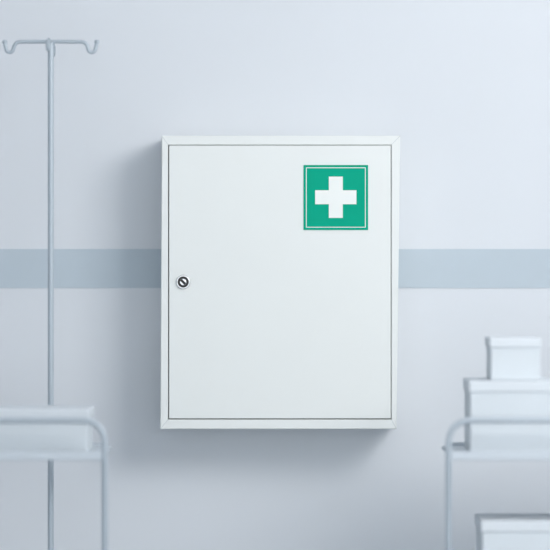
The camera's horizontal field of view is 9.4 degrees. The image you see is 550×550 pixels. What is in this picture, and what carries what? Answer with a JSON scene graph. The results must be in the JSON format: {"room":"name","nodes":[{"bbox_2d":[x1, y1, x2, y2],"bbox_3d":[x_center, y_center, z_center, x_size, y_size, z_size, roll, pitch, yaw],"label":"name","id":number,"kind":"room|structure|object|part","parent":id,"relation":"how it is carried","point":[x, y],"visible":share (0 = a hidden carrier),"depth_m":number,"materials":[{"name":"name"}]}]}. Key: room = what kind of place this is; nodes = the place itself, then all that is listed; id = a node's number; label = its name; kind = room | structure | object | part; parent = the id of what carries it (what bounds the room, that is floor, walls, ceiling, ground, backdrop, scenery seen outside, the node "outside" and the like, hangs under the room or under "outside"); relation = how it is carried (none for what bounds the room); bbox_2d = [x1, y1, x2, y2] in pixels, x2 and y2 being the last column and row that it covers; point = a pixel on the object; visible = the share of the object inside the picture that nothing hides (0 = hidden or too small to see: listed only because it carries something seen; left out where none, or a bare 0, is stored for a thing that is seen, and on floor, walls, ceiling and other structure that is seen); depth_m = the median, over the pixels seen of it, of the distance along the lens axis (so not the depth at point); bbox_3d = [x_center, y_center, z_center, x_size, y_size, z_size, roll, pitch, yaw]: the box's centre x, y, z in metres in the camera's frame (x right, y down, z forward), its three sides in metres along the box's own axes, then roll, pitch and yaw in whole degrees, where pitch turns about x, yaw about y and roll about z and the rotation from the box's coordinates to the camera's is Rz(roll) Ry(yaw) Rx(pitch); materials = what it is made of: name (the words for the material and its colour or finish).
{"room":"examination room","nodes":[
{"label":"examination room","id":0,"kind":"room"},
{"bbox_2d":[0,0,549,549],"bbox_3d":[0.000,-0.100,7.060,5.200,2.900,0.120,0,0,0],"label":"wall","id":1,"kind":"structure","parent":0,"point":[463,85],"depth_m":7.00,"materials":[{"name":"paint"}]},
{"bbox_2d":[0,249,549,287],"bbox_3d":[0.000,-0.014,6.999,5.200,0.082,0.002,0,0,0],"label":"trim","id":2,"kind":"structure","parent":1,"relation":"attached to","point":[19,268],"depth_m":7.00,"materials":[{"name":"paint"}]},
{"bbox_2d":[160,136,399,428],"bbox_3d":[0.011,0.015,6.915,0.493,0.602,0.169,0,0,0],"label":"upper cabinet","id":3,"kind":"object","parent":1,"relation":"attached to","point":[280,254],"visible":1,"depth_m":6.84,"materials":[{"name":"metal"}]},
{"bbox_3d":[0.125,-0.159,6.840,0.132,0.133,0.001,0,0,0],"label":"sign plate","id":4,"kind":"part","parent":3,"relation":"part of","materials":[{"name":"green plastic"}]},
{"bbox_3d":[0.000,1.400,3.060,5.440,0.100,8.120,0,0,0],"label":"floor","id":5,"kind":"structure","parent":0,"visible":0},
{"bbox_2d":[2,38,98,549],"bbox_3d":[-0.450,0.439,6.675,0.512,1.822,0.520,0,0,0],"label":"stand","id":6,"kind":"object","parent":5,"relation":"on","point":[50,44],"visible":1,"depth_m":6.70,"materials":[{"name":"metal"}]},
{"bbox_2d":[0,417,111,549],"bbox_3d":[-0.710,0.809,6.450,0.812,1.082,0.410,0,0,0],"label":"trolley","id":7,"kind":"object","parent":5,"relation":"on","point":[99,451],"visible":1,"depth_m":6.28,"materials":[{"name":"metal"}]},
{"bbox_2d":[0,405,94,450],"bbox_3d":[-0.587,0.297,6.440,0.467,0.084,0.200,0,0,0],"label":"storage box","id":8,"kind":"object","parent":7,"relation":"on","point":[13,436],"visible":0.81,"depth_m":6.34,"materials":[{"name":"white plastic"}]},
{"bbox_3d":[-0.587,0.265,6.440,0.467,0.020,0.200,0,0,0],"label":"lid","id":9,"kind":"part","parent":8,"relation":"part of","materials":[{"name":"white plastic"}]},
{"bbox_2d":[89,446,111,451],"bbox_3d":[-0.710,0.343,6.452,0.772,0.008,0.336,0,0,0],"label":"shelf","id":10,"kind":"object","parent":7,"relation":"attached to","point":[95,448],"depth_m":6.44,"materials":[{"name":"metal"}]},
{"bbox_2d":[442,417,549,549],"bbox_3d":[0.717,0.809,6.450,0.812,1.082,0.410,0,0,0],"label":"trolley","id":11,"kind":"object","parent":5,"relation":"on","point":[453,450],"visible":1,"depth_m":6.28,"materials":[{"name":"metal"}]},
{"bbox_2d":[442,446,467,452],"bbox_3d":[0.717,0.343,6.452,0.772,0.008,0.336,0,0,0],"label":"shelf","id":12,"kind":"object","parent":11,"relation":"attached to","point":[447,449],"depth_m":6.44,"materials":[{"name":"metal"}]},
{"bbox_2d":[463,378,549,450],"bbox_3d":[0.594,0.270,6.440,0.452,0.138,0.200,0,0,0],"label":"storage box","id":13,"kind":"object","parent":11,"relation":"on","point":[484,397],"visible":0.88,"depth_m":6.34,"materials":[{"name":"white plastic"}]},
{"bbox_3d":[0.594,0.212,6.440,0.452,0.022,0.200,0,0,0],"label":"lid","id":14,"kind":"part","parent":13,"relation":"part of","materials":[{"name":"white plastic"}]},
{"bbox_2d":[485,336,541,379],"bbox_3d":[0.458,0.160,6.430,0.100,0.082,0.140,0,0,0],"label":"storage box","id":15,"kind":"object","parent":13,"relation":"on","point":[507,357],"visible":1,"depth_m":6.36,"materials":[{"name":"white plastic"}]},
{"bbox_3d":[0.458,0.129,6.430,0.100,0.020,0.140,0,0,0],"label":"lid","id":16,"kind":"part","parent":15,"relation":"part of","materials":[{"name":"white plastic"}]},
{"bbox_2d":[475,513,549,549],"bbox_3d":[0.606,0.578,6.440,0.429,0.222,0.200,0,0,0],"label":"storage box","id":17,"kind":"object","parent":11,"relation":"on","point":[494,531],"visible":1,"depth_m":6.34,"materials":[{"name":"white plastic"}]},
{"bbox_3d":[0.606,0.478,6.440,0.429,0.022,0.200,0,0,0],"label":"lid","id":18,"kind":"part","parent":17,"relation":"part of","materials":[{"name":"white plastic"}]}
]}

